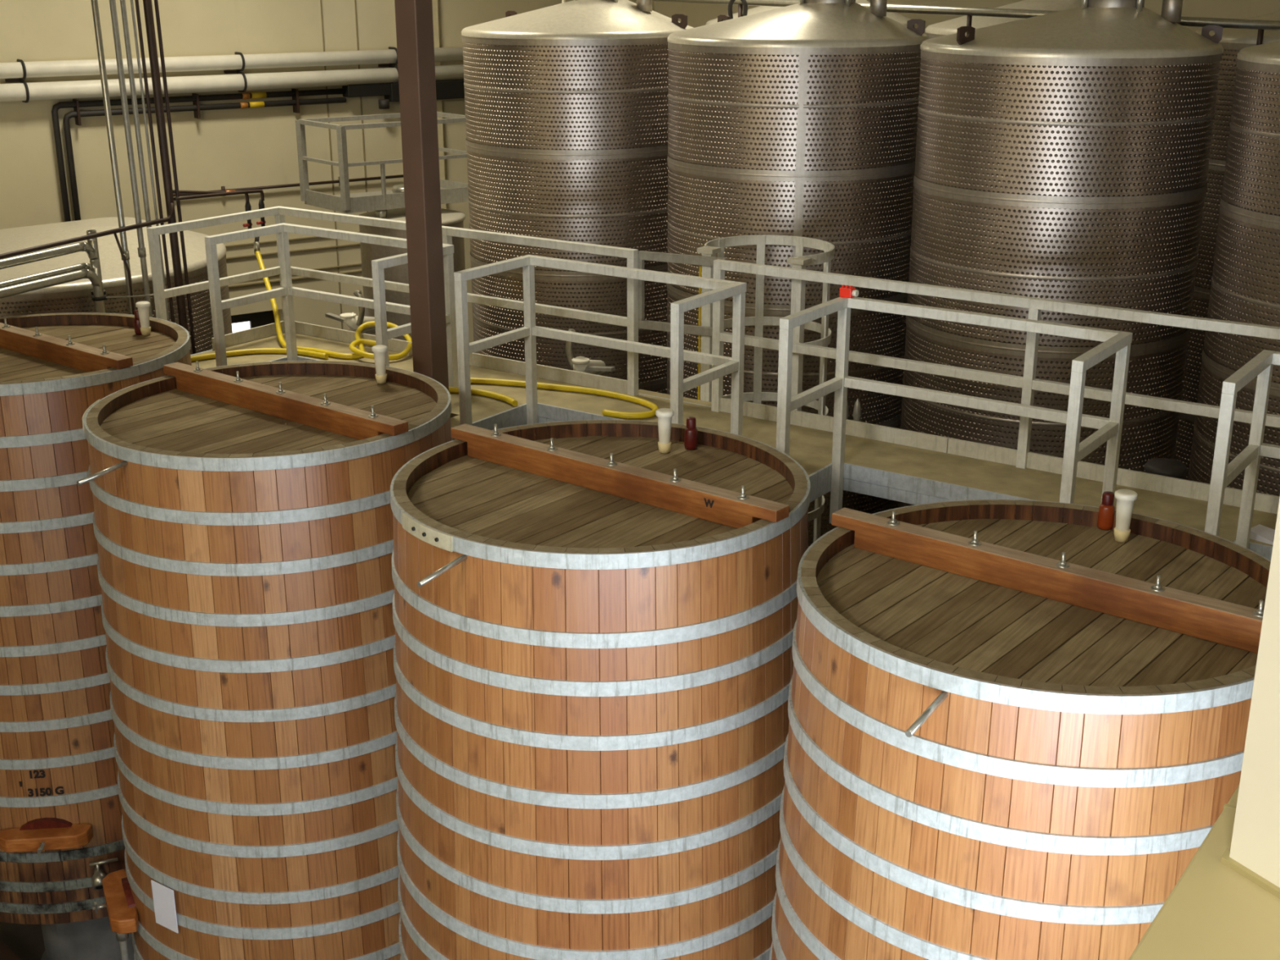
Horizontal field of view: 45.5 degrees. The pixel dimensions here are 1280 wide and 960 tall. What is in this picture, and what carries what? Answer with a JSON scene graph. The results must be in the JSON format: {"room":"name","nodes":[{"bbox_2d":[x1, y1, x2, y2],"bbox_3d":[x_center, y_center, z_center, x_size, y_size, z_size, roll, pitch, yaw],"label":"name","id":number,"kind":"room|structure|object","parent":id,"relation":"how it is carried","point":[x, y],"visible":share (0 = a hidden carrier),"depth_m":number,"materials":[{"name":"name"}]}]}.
{"room":"winery","nodes":[
{"label":"winery","id":0,"kind":"room"},
{"bbox_2d":[0,921,44,959],"bbox_3d":[-3.350,3.485,13.404,25.440,0.212,22.260,12,22,33],"label":"floor","id":1,"kind":"structure","parent":0,"point":[26,941],"depth_m":12.37,"materials":[{"name":"concrete"}]},
{"bbox_2d":[0,941,21,959],"bbox_3d":[-4.778,3.772,11.482,1.465,0.477,0.147,17,25,40],"label":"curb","id":2,"kind":"object","parent":1,"relation":"on","point":[6,953],"visible":1,"depth_m":11.40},
{"bbox_2d":[0,250,97,288],"bbox_3d":[-4.894,0.957,12.144,0.055,5.284,2.064,12,22,33],"label":"pipe","id":3,"kind":"object","parent":1,"relation":"on","point":[94,254],"visible":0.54,"depth_m":11.77,"materials":[{"name":"silver metal"}]},
{"bbox_2d":[0,229,106,295],"bbox_3d":[-4.942,0.858,12.205,0.114,5.433,2.158,12,22,33],"label":"pipe","id":4,"kind":"object","parent":1,"relation":"on","point":[91,245],"visible":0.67,"depth_m":11.86,"materials":[{"name":"silver metal"}]},
{"bbox_2d":[0,257,106,312],"bbox_3d":[-4.830,0.996,12.088,0.114,5.244,2.030,12,22,33],"label":"pipe","id":5,"kind":"object","parent":1,"relation":"on","point":[94,275],"visible":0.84,"depth_m":11.84,"materials":[{"name":"silver metal"}]},
{"bbox_2d":[0,202,173,315],"bbox_3d":[-4.626,0.746,12.360,0.071,5.610,2.816,12,22,33],"label":"pipe","id":6,"kind":"object","parent":1,"relation":"on","point":[168,218],"visible":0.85,"depth_m":12.12,"materials":[{"name":"metal"}]},
{"bbox_2d":[40,916,133,959],"bbox_3d":[-4.240,3.266,12.034,1.060,1.081,1.060,12,22,33],"label":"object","id":7,"kind":"structure","parent":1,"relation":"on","point":[93,939],"depth_m":11.65,"materials":[{"name":"concrete"}]},
{"bbox_2d":[0,312,191,924],"bbox_3d":[-4.299,0.874,11.145,2.372,4.021,2.563,12,22,33],"label":"wooden vat","id":8,"kind":"object","parent":1,"relation":"on","point":[61,811],"visible":0.53,"depth_m":10.29,"materials":[{"name":"brown wood"}]},
{"bbox_2d":[88,857,118,889],"bbox_3d":[-3.753,2.752,10.634,0.190,0.182,0.197,3,19,8],"label":"valve","id":9,"kind":"object","parent":8,"relation":"attached to","point":[99,874],"visible":0.84,"depth_m":10.61,"materials":[{"name":"silver metal"}]},
{"bbox_2d":[133,309,142,334],"bbox_3d":[-3.691,-1.163,11.243,0.076,0.178,0.075,12,22,33],"label":"stopper","id":10,"kind":"object","parent":8,"relation":"on","point":[136,321],"visible":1,"depth_m":11.21,"materials":[{"name":"red plastic"}]},
{"bbox_2d":[135,301,151,335],"bbox_3d":[-3.642,-1.186,11.213,0.102,0.242,0.102,12,22,33],"label":"airlock","id":11,"kind":"object","parent":8,"relation":"on","point":[143,307],"visible":1,"depth_m":11.18,"materials":[{"name":"beige plastic"}]},
{"bbox_2d":[90,0,135,314],"bbox_3d":[-4.200,-2.685,12.034,0.141,12.318,0.064,-3,19,-9],"label":"standpipe","id":12,"kind":"object","parent":1,"relation":"on","point":[95,6],"visible":0.51,"depth_m":12.02,"materials":[{"name":"silver metal"}]},
{"bbox_2d":[0,217,232,355],"bbox_3d":[-5.365,0.220,14.457,3.197,5.268,3.197,12,22,33],"label":"tank","id":13,"kind":"object","parent":1,"relation":"on","point":[74,296],"visible":0.16,"depth_m":13.09,"materials":[{"name":"silver metal"}]},
{"bbox_2d":[109,0,152,317],"bbox_3d":[-4.106,-2.728,12.162,0.139,12.318,0.061,-3,19,-8],"label":"standpipe","id":14,"kind":"object","parent":1,"relation":"on","point":[141,249],"visible":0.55,"depth_m":12.18,"materials":[{"name":"grey metal"}]},
{"bbox_2d":[120,0,151,227],"bbox_3d":[-4.052,-2.755,12.240,0.134,12.317,0.040,-1,19,-3],"label":"standpipe","id":15,"kind":"object","parent":1,"relation":"on","point":[122,2],"visible":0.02,"depth_m":12.16,"materials":[{"name":"grey metal"}]},
{"bbox_2d":[130,0,169,321],"bbox_3d":[-4.004,-2.777,12.306,0.115,12.317,0.021,-1,19,-3],"label":"standpipe","id":16,"kind":"object","parent":1,"relation":"on","point":[131,1],"visible":0.27,"depth_m":12.30,"materials":[{"name":"grey metal"}]},
{"bbox_2d":[134,0,174,323],"bbox_3d":[-3.977,-2.789,12.343,0.122,12.317,0.027,-1,19,-3],"label":"standpipe","id":17,"kind":"object","parent":1,"relation":"on","point":[137,7],"visible":0.32,"depth_m":12.37,"materials":[{"name":"grey metal"}]},
{"bbox_2d":[142,0,190,350],"bbox_3d":[-3.919,-2.816,12.421,0.162,12.318,0.067,-1,19,-3],"label":"standpipe","id":18,"kind":"object","parent":1,"relation":"on","point":[148,7],"visible":0.32,"depth_m":12.43,"materials":[{"name":"metal"}]},
{"bbox_2d":[154,0,195,354],"bbox_3d":[-3.871,-2.838,12.487,0.124,12.317,0.029,-1,19,-3],"label":"standpipe","id":19,"kind":"object","parent":1,"relation":"on","point":[156,2],"visible":0.32,"depth_m":12.56,"materials":[{"name":"metal"}]},
{"bbox_2d":[173,189,264,201],"bbox_3d":[-3.588,-2.427,13.011,0.057,0.200,0.961,12,22,33],"label":"pipe","id":20,"kind":"object","parent":19,"relation":"attached to","point":[202,193],"visible":1,"depth_m":12.94,"materials":[{"name":"orange metal"}]},
{"bbox_2d":[242,199,266,241],"bbox_3d":[-3.374,-2.262,13.383,0.073,0.373,0.243,12,22,33],"label":"valve","id":21,"kind":"object","parent":20,"relation":"attached to","point":[261,205],"visible":0.51,"depth_m":13.40,"materials":[{"name":"black metal"}]},
{"bbox_2d":[254,236,259,241],"bbox_3d":[-3.370,-2.124,13.428,0.038,0.084,0.081,-1,19,-2],"label":"outlet","id":22,"kind":"object","parent":21,"relation":"attached to","point":[256,239],"depth_m":13.41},
{"bbox_2d":[76,360,453,959],"bbox_3d":[-2.276,1.353,9.713,2.337,4.021,2.546,12,22,33],"label":"wooden vat","id":23,"kind":"object","parent":1,"relation":"on","point":[243,522],"visible":0.74,"depth_m":8.79,"materials":[{"name":"brown wood"}]},
{"bbox_2d":[115,933,128,959],"bbox_3d":[-3.262,3.612,9.941,0.124,1.655,0.071,-7,20,-20],"label":"drain pipe","id":24,"kind":"object","parent":23,"relation":"attached to","point":[122,938],"visible":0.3,"depth_m":9.69,"materials":[{"name":"silver metal"}]},
{"bbox_2d":[151,880,178,933],"bbox_3d":[-2.864,2.571,9.195,0.197,0.297,0.006,12,22,32],"label":"paper sheet","id":25,"kind":"object","parent":23,"relation":"attached to","point":[163,896],"visible":1,"depth_m":9.19,"materials":[{"name":"white paper"}]},
{"bbox_2d":[371,345,387,383],"bbox_3d":[-1.684,-0.749,9.906,0.102,0.242,0.102,12,22,33],"label":"airlock","id":26,"kind":"object","parent":23,"relation":"on","point":[380,351],"visible":1,"depth_m":9.88,"materials":[{"name":"beige plastic"}]},
{"bbox_2d":[359,208,465,340],"bbox_3d":[-2.342,-0.376,16.426,1.102,5.130,1.102,12,22,33],"label":"tank","id":27,"kind":"object","parent":1,"relation":"on","point":[450,218],"visible":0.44,"depth_m":15.42,"materials":[{"name":"silver metal"}]},
{"bbox_2d":[295,111,468,213],"bbox_3d":[-2.490,-3.203,15.554,1.663,0.933,1.098,-12,22,-32],"label":"railing","id":28,"kind":"object","parent":27,"relation":"on","point":[451,192],"visible":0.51,"depth_m":15.33,"materials":[{"name":"grey metal"}]},
{"bbox_2d":[391,184,404,193],"bbox_3d":[-2.385,-2.938,15.563,0.297,0.127,0.297,12,22,33],"label":"hatch","id":29,"kind":"object","parent":28,"relation":"on","point":[397,188],"visible":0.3,"depth_m":15.45,"materials":[{"name":"silver metal"}]},
{"bbox_2d":[394,0,448,391],"bbox_3d":[-1.451,-2.041,10.128,0.182,12.349,0.182,12,22,33],"label":"support pillar","id":30,"kind":"structure","parent":1,"relation":"on","point":[414,18],"depth_m":10.09,"materials":[{"name":"brown paint"}]},
{"bbox_2d":[461,0,693,394],"bbox_3d":[-0.516,-0.768,14.111,2.010,7.346,2.010,12,22,33],"label":"tank","id":31,"kind":"object","parent":1,"relation":"on","point":[566,104],"visible":0.44,"depth_m":12.59,"materials":[{"name":"silver metal"}]},
{"bbox_2d":[390,419,810,959],"bbox_3d":[-0.198,1.775,8.453,2.399,4.021,2.399,-8,20,-22],"label":"wooden vat","id":32,"kind":"object","parent":1,"relation":"on","point":[593,624],"visible":0.91,"depth_m":7.35,"materials":[{"name":"brown wood"}]},
{"bbox_2d":[655,408,674,453],"bbox_3d":[0.137,-0.272,8.481,0.102,0.242,0.102,12,22,33],"label":"airlock","id":33,"kind":"object","parent":32,"relation":"on","point":[664,415],"visible":1,"depth_m":8.45,"materials":[{"name":"beige plastic"}]},
{"bbox_2d":[684,416,697,449],"bbox_3d":[0.286,-0.263,8.554,0.076,0.178,0.075,12,22,33],"label":"stopper","id":34,"kind":"object","parent":32,"relation":"on","point":[691,438],"visible":1,"depth_m":8.53,"materials":[{"name":"red plastic"}]},
{"bbox_2d":[190,320,1279,560],"bbox_3d":[0.476,1.830,10.781,9.496,4.590,1.652,12,22,33],"label":"walkway","id":35,"kind":"object","parent":1,"relation":"on","point":[894,464],"visible":0.24,"depth_m":9.87,"materials":[{"name":"beige concrete"}]},
{"bbox_2d":[190,347,328,361],"bbox_3d":[-3.074,-1.010,12.272,1.145,0.042,0.285,-2,19,-6],"label":"hose","id":36,"kind":"object","parent":35,"relation":"on","point":[262,350],"visible":0.78,"depth_m":12.31,"materials":[{"name":"yellow rubber"}]},
{"bbox_2d":[204,222,458,386],"bbox_3d":[-2.297,-1.063,11.442,1.774,1.465,0.786,12,22,33],"label":"guard rail","id":37,"kind":"object","parent":35,"relation":"on","point":[379,304],"visible":0.8,"depth_m":11.52,"materials":[{"name":"grey metal"}]},
{"bbox_2d":[253,241,412,359],"bbox_3d":[-2.717,-1.487,12.680,2.097,0.698,0.731,12,22,33],"label":"hose","id":38,"kind":"object","parent":35,"relation":"on","point":[358,353],"visible":0.73,"depth_m":12.41,"materials":[{"name":"yellow rubber"}]},
{"bbox_2d":[324,290,375,334],"bbox_3d":[-2.542,-1.454,13.173,0.471,0.411,0.568,12,22,33],"label":"valve","id":39,"kind":"object","parent":35,"relation":"attached to","point":[351,320],"visible":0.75,"depth_m":13.12,"materials":[{"name":"silver metal"}]},
{"bbox_2d":[146,205,638,396],"bbox_3d":[-1.910,-1.285,11.485,3.681,1.073,1.359,12,22,33],"label":"guard rail","id":40,"kind":"object","parent":35,"relation":"on","point":[631,321],"visible":0.69,"depth_m":11.83,"materials":[{"name":"grey metal"}]},
{"bbox_2d":[106,293,153,297],"bbox_3d":[-4.054,-1.448,12.032,0.516,0.062,0.022,5,19,16],"label":"cord","id":41,"kind":"object","parent":40,"relation":"attached to","point":[153,294],"visible":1,"depth_m":12.01,"materials":[{"name":"black"}]},
{"bbox_2d":[638,250,726,336],"bbox_3d":[0.294,-1.318,10.809,0.675,0.559,0.038,9,21,26],"label":"safety gate","id":42,"kind":"object","parent":40,"relation":"attached to","point":[643,255],"visible":0.74,"depth_m":10.82,"materials":[{"name":"grey metal"}]},
{"bbox_2d":[448,386,518,406],"bbox_3d":[-1.143,-0.620,11.108,0.695,0.042,0.131,12,22,33],"label":"hose","id":43,"kind":"object","parent":35,"relation":"on","point":[508,399],"visible":0.85,"depth_m":11.10,"materials":[{"name":"yellow rubber"}]},
{"bbox_2d":[470,377,658,418],"bbox_3d":[-0.617,-0.634,11.146,1.814,0.042,0.461,12,22,33],"label":"hose","id":44,"kind":"object","parent":35,"relation":"on","point":[649,404],"visible":0.93,"depth_m":11.15,"materials":[{"name":"yellow rubber"}]},
{"bbox_2d":[565,328,615,376],"bbox_3d":[-0.402,-0.942,11.777,0.471,0.411,0.568,12,22,33],"label":"valve","id":45,"kind":"object","parent":35,"relation":"attached to","point":[582,364],"visible":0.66,"depth_m":11.82,"materials":[{"name":"silver metal"}]},
{"bbox_2d":[453,254,746,435],"bbox_3d":[-0.273,-0.617,10.110,1.774,1.465,0.786,12,22,33],"label":"guard rail","id":46,"kind":"object","parent":35,"relation":"on","point":[721,289],"visible":0.83,"depth_m":10.13,"materials":[{"name":"grey metal"}]},
{"bbox_2d":[845,400,848,419],"bbox_3d":[1.363,-0.406,10.441,0.064,0.307,0.218,12,22,33],"label":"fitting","id":47,"kind":"object","parent":35,"relation":"attached to","point":[847,408],"visible":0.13,"depth_m":10.46,"materials":[{"name":"grey metal"}]},
{"bbox_2d":[776,297,1132,524],"bbox_3d":[1.751,-0.172,8.777,1.774,1.465,0.786,12,22,33],"label":"guard rail","id":48,"kind":"object","parent":35,"relation":"on","point":[1118,342],"visible":0.8,"depth_m":8.80,"materials":[{"name":"white metal"}]},
{"bbox_2d":[839,284,858,297],"bbox_3d":[1.273,-1.144,9.263,0.106,0.070,0.069,12,22,33],"label":"marker","id":49,"kind":"object","parent":48,"relation":"on","point":[846,291],"visible":1,"depth_m":9.24,"materials":[{"name":"red plastic"}]},
{"bbox_2d":[711,258,1279,468],"bbox_3d":[2.633,-0.537,9.244,5.146,1.073,0.059,12,22,33],"label":"guard rail","id":50,"kind":"object","parent":35,"relation":"on","point":[1028,383],"visible":0.97,"depth_m":9.43,"materials":[{"name":"grey metal"}]},
{"bbox_2d":[1204,349,1279,548],"bbox_3d":[3.622,0.241,7.545,1.402,1.465,0.786,12,22,33],"label":"guard rail","id":51,"kind":"object","parent":35,"relation":"on","point":[1223,473],"visible":0.86,"depth_m":7.82,"materials":[{"name":"white metal"}]},
{"bbox_2d":[1249,524,1275,545],"bbox_3d":[3.454,0.293,8.380,0.185,0.048,0.193,-16,24,-39],"label":"paper scrap","id":52,"kind":"object","parent":35,"relation":"on","point":[1261,533],"visible":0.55,"depth_m":8.35,"materials":[{"name":"white paper"}]},
{"bbox_2d":[697,235,834,542],"bbox_3d":[0.952,0.977,11.691,0.916,5.581,0.788,12,22,33],"label":"ladder","id":53,"kind":"object","parent":1,"relation":"on","point":[800,261],"visible":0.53,"depth_m":11.02,"materials":[{"name":"grey metal"}]},
{"bbox_2d":[666,0,929,546],"bbox_3d":[1.222,-0.341,12.836,2.010,7.346,2.010,12,22,33],"label":"tank","id":54,"kind":"object","parent":1,"relation":"on","point":[800,119],"visible":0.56,"depth_m":11.30,"materials":[{"name":"silver metal"}]},
{"bbox_2d":[728,0,747,19],"bbox_3d":[0.809,-4.144,12.543,0.188,0.692,0.038,12,22,33],"label":"shackle","id":55,"kind":"object","parent":54,"relation":"attached to","point":[731,2],"visible":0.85,"depth_m":12.62,"materials":[{"name":"grey metal"}]},
{"bbox_2d":[852,398,862,422],"bbox_3d":[1.438,-0.394,10.403,0.064,0.307,0.240,12,22,33],"label":"fitting","id":56,"kind":"object","parent":54,"relation":"attached to","point":[856,415],"visible":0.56,"depth_m":10.43,"materials":[{"name":"silver metal"}]},
{"bbox_2d":[706,0,918,28],"bbox_3d":[1.636,-1.277,15.562,2.010,7.378,2.010,12,22,33],"label":"tank","id":57,"kind":"object","parent":1,"relation":"on","point":[895,16],"visible":0.02,"depth_m":14.10,"materials":[{"name":"silver metal"}]},
{"bbox_2d":[924,0,1081,38],"bbox_3d":[3.491,-0.827,14.219,2.010,7.378,2.010,12,22,33],"label":"tank","id":58,"kind":"object","parent":1,"relation":"on","point":[948,27],"visible":0.05,"depth_m":12.71,"materials":[{"name":"silver metal"}]},
{"bbox_2d":[768,499,1271,959],"bbox_3d":[1.753,2.221,7.119,2.411,4.021,2.411,-7,20,-19],"label":"wooden vat","id":59,"kind":"object","parent":1,"relation":"on","point":[1016,726],"visible":0.93,"depth_m":6.01,"materials":[{"name":"brown wood"}]},
{"bbox_2d":[1097,491,1115,530],"bbox_3d":[2.243,0.146,7.330,0.076,0.178,0.075,12,22,33],"label":"stopper","id":60,"kind":"object","parent":59,"relation":"on","point":[1107,508],"visible":1,"depth_m":7.31,"materials":[{"name":"orange plastic"}]},
{"bbox_2d":[1113,488,1137,542],"bbox_3d":[2.270,0.170,7.160,0.102,0.242,0.102,12,22,33],"label":"airlock","id":61,"kind":"object","parent":59,"relation":"on","point":[1126,498],"visible":1,"depth_m":7.13,"materials":[{"name":"beige plastic"}]},
{"bbox_2d":[896,0,1223,507],"bbox_3d":[2.959,0.086,11.561,2.010,7.346,2.010,12,22,33],"label":"tank","id":62,"kind":"object","parent":1,"relation":"on","point":[1062,155],"visible":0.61,"depth_m":10.07,"materials":[{"name":"silver metal"}]},
{"bbox_2d":[1143,457,1186,479],"bbox_3d":[3.255,0.017,9.341,0.360,0.244,0.291,12,22,33],"label":"hatch","id":63,"kind":"object","parent":62,"relation":"attached to","point":[1171,468],"visible":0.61,"depth_m":9.29,"materials":[{"name":"black metal"}]},
{"bbox_2d":[1174,10,1279,479],"bbox_3d":[5.346,-0.377,12.875,2.010,7.378,2.010,12,22,33],"label":"tank","id":64,"kind":"object","parent":1,"relation":"on","point":[1233,40],"visible":0.11,"depth_m":11.85,"materials":[{"name":"silver metal"}]},
{"bbox_2d":[652,0,1279,44],"bbox_3d":[2.808,-3.701,12.317,9.118,0.453,0.068,12,22,33],"label":"pipe","id":65,"kind":"object","parent":64,"relation":"attached to","point":[1261,25],"visible":0.52,"depth_m":12.30,"materials":[{"name":"silver metal"}]},
{"bbox_2d":[1187,40,1279,496],"bbox_3d":[4.697,0.513,10.286,2.010,7.346,2.010,12,22,33],"label":"tank","id":66,"kind":"object","parent":1,"relation":"on","point":[1245,287],"visible":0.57,"depth_m":9.41,"materials":[{"name":"silver metal"}]},
{"bbox_2d":[0,0,654,342],"bbox_3d":[-5.688,-4.177,16.486,24.346,12.349,0.334,-13,22,-33],"label":"wall","id":67,"kind":"structure","parent":0,"point":[230,148],"depth_m":17.16,"materials":[{"name":"beige paint"}]},
{"bbox_2d":[4,58,29,102],"bbox_3d":[-6.386,-4.085,15.642,0.169,0.430,0.256,-13,22,-33],"label":"bracket","id":68,"kind":"object","parent":67,"relation":"attached to","point":[20,79],"visible":1,"depth_m":15.63,"materials":[{"name":"black metal"}]},
{"bbox_2d":[0,46,462,78],"bbox_3d":[-5.192,-4.453,16.373,9.262,0.155,0.159,-13,22,-33],"label":"pipe","id":69,"kind":"object","parent":68,"relation":"attached to","point":[201,63],"visible":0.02,"depth_m":16.71,"materials":[{"name":"white plastic"}]},
{"bbox_2d":[0,64,463,102],"bbox_3d":[-5.191,-4.247,16.443,9.262,0.176,0.180,-13,22,-33],"label":"pipe","id":70,"kind":"object","parent":68,"relation":"attached to","point":[262,81],"visible":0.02,"depth_m":16.76,"materials":[{"name":"beige metal"}]},
{"bbox_2d":[72,98,81,125],"bbox_3d":[-5.946,-3.884,16.116,0.025,0.265,0.132,-13,22,-33],"label":"hanger","id":71,"kind":"object","parent":67,"relation":"attached to","point":[77,120],"visible":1,"depth_m":16.08,"materials":[{"name":"brown metal"}]},
{"bbox_2d":[51,88,345,222],"bbox_3d":[-4.789,-3.074,17.214,3.318,2.476,0.069,-13,22,-33],"label":"pipe","id":72,"kind":"object","parent":71,"relation":"attached to","point":[55,107],"visible":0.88,"depth_m":16.36,"materials":[{"name":"black metal"}]},
{"bbox_2d":[342,80,464,109],"bbox_3d":[-2.418,-4.659,18.347,2.393,0.297,0.244,-13,22,-33],"label":"pipe manifold","id":73,"kind":"object","parent":72,"relation":"attached to","point":[451,89],"visible":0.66,"depth_m":17.92,"materials":[{"name":"black metal"}]},
{"bbox_2d":[62,97,346,220],"bbox_3d":[-4.745,-3.036,17.259,3.212,2.375,0.069,-13,22,-33],"label":"pipe","id":74,"kind":"object","parent":71,"relation":"attached to","point":[339,100],"visible":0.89,"depth_m":16.52,"materials":[{"name":"black metal"}]},
{"bbox_2d":[191,93,200,119],"bbox_3d":[-4.888,-4.121,16.813,0.025,0.265,0.132,-13,22,-33],"label":"hanger","id":75,"kind":"object","parent":67,"relation":"attached to","point":[197,113],"visible":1,"depth_m":16.78,"materials":[{"name":"brown metal"}]},
{"bbox_2d":[223,52,247,92],"bbox_3d":[-4.478,-4.512,16.899,0.169,0.430,0.256,-13,22,-33],"label":"bracket","id":76,"kind":"object","parent":67,"relation":"attached to","point":[237,71],"visible":0.98,"depth_m":16.89,"materials":[{"name":"black metal"}]},
{"bbox_2d":[231,310,275,333],"bbox_3d":[-4.699,-1.875,18.145,0.773,0.329,0.085,-13,22,-33],"label":"window","id":77,"kind":"structure","parent":67,"relation":"in","point":[240,322],"depth_m":18.16,"materials":[{"name":"black glass"}]},
{"bbox_2d":[231,310,274,323],"bbox_3d":[-4.699,-1.960,18.117,0.773,0.148,0.085,-13,22,-33],"label":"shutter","id":78,"kind":"object","parent":77,"relation":"attached to","point":[265,317],"depth_m":18.16,"materials":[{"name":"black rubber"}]},
{"bbox_2d":[173,174,403,196],"bbox_3d":[-3.917,-3.440,17.758,3.089,0.106,0.040,-13,22,-33],"label":"pipe","id":79,"kind":"object","parent":67,"relation":"attached to","point":[223,188],"visible":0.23,"depth_m":17.71,"materials":[{"name":"brown metal"}]},
{"bbox_2d":[225,231,361,287],"bbox_3d":[-3.982,-2.624,18.046,3.705,0.479,0.032,-13,22,-33],"label":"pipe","id":80,"kind":"structure","parent":67,"relation":"attached to","point":[260,282],"depth_m":17.97,"materials":[{"name":"beige metal"}]},
{"bbox_2d":[291,88,299,113],"bbox_3d":[-3.936,-4.334,17.441,0.025,0.265,0.132,-13,22,-33],"label":"hanger","id":81,"kind":"object","parent":67,"relation":"attached to","point":[295,108],"visible":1,"depth_m":17.41,"materials":[{"name":"brown metal"}]},
{"bbox_2d":[377,46,398,83],"bbox_3d":[-2.938,-4.856,17.914,0.169,0.430,0.256,-13,22,-33],"label":"bracket","id":82,"kind":"object","parent":67,"relation":"attached to","point":[393,64],"visible":0.7,"depth_m":17.94,"materials":[{"name":"black metal"}]},
{"bbox_2d":[431,0,446,208],"bbox_3d":[-2.609,-4.787,18.280,0.445,12.349,0.106,-13,22,-33],"label":"trim","id":83,"kind":"structure","parent":67,"relation":"attached to","point":[435,12],"depth_m":18.44,"materials":[{"name":"beige paint"}]},
{"bbox_2d":[654,0,1279,34],"bbox_3d":[3.507,-4.745,18.126,22.260,12.349,0.212,12,22,33],"label":"wall","id":84,"kind":"structure","parent":0,"point":[698,15],"depth_m":17.46,"materials":[{"name":"beige paint"}]},
{"bbox_2d":[1229,498,1279,887],"bbox_3d":[4.873,-4.028,5.788,0.899,5.830,14.416,12,22,33],"label":"wall","id":85,"kind":"structure","parent":0,"point":[1255,837],"depth_m":1.64,"materials":[{"name":"beige paint"}]},
{"bbox_3d":[3.557,2.538,5.977,0.890,6.307,19.080,12,22,33],"label":"wall","id":86,"kind":"structure","parent":0,"visible":0},
{"bbox_2d":[1128,785,1279,959],"bbox_3d":[0.208,0.976,0.411,0.936,0.219,7.420,12,22,33],"label":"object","id":87,"kind":"structure","parent":86,"relation":"on","point":[1219,908],"depth_m":1.62,"materials":[{"name":"yellow paint"}]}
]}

